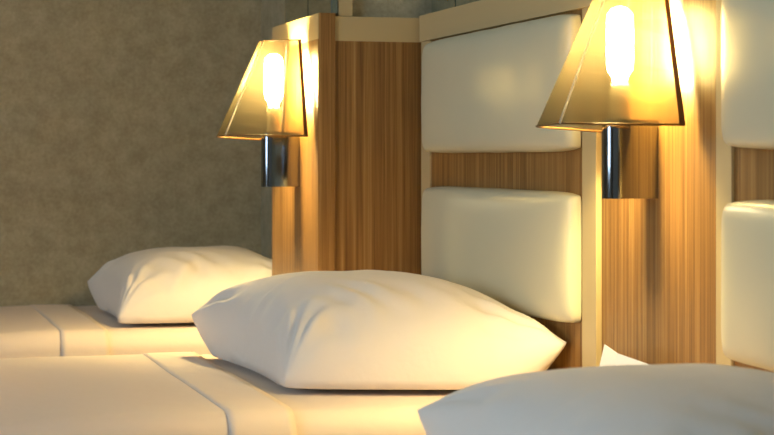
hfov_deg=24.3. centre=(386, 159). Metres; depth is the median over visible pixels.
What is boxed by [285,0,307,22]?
wall mirror
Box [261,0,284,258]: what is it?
wall
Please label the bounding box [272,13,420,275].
wood column
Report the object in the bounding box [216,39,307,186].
wall lamp
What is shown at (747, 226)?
cushion
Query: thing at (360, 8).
wall pier
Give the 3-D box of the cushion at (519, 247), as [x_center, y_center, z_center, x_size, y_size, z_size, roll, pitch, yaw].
[0.181,0.159,3.257,0.041,0.215,0.795,0,0,-16]
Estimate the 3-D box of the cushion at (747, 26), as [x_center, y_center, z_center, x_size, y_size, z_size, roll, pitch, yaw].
[0.555,-0.126,1.977,0.041,0.226,0.835,0,0,-16]
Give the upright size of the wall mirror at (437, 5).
0.871 m
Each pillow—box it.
[87,246,271,323]
[191,270,566,389]
[417,363,773,434]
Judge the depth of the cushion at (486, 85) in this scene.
3.17 m
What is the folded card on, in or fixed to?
on the table
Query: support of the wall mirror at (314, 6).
attached to the wall pier
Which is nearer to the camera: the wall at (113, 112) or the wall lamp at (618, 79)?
the wall lamp at (618, 79)
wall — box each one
[0,0,260,306]
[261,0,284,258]
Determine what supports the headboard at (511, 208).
attached to the wall at (272, 11)
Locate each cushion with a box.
[421,14,581,152]
[421,186,581,322]
[721,0,773,148]
[721,200,773,371]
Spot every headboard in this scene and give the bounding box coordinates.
[419,0,601,370]
[716,0,773,372]
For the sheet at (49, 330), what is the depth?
4.04 m
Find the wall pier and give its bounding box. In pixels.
[352,0,431,17]
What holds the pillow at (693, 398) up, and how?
on the sheet
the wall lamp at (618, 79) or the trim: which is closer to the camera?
the wall lamp at (618, 79)
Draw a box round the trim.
[335,0,351,16]
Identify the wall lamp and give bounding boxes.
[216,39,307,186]
[535,0,685,198]
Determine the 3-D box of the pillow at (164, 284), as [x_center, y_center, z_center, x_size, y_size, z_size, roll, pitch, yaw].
[-0.466,0.292,4.405,0.475,0.159,0.598,0,0,-16]
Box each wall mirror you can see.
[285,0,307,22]
[308,0,337,15]
[432,0,455,12]
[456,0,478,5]
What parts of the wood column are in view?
casing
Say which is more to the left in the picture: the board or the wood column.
the wood column
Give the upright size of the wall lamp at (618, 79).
0.307 m
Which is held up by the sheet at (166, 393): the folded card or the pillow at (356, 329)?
the pillow at (356, 329)
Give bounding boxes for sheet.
[0,304,210,357]
[0,352,457,434]
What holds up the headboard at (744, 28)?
attached to the wall at (272, 11)
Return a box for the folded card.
[600,344,649,365]
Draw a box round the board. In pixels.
[602,0,715,364]
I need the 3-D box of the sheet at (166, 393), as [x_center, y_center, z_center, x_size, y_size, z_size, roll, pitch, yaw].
[-0.764,0.512,2.995,1.956,0.272,0.915,0,0,-16]

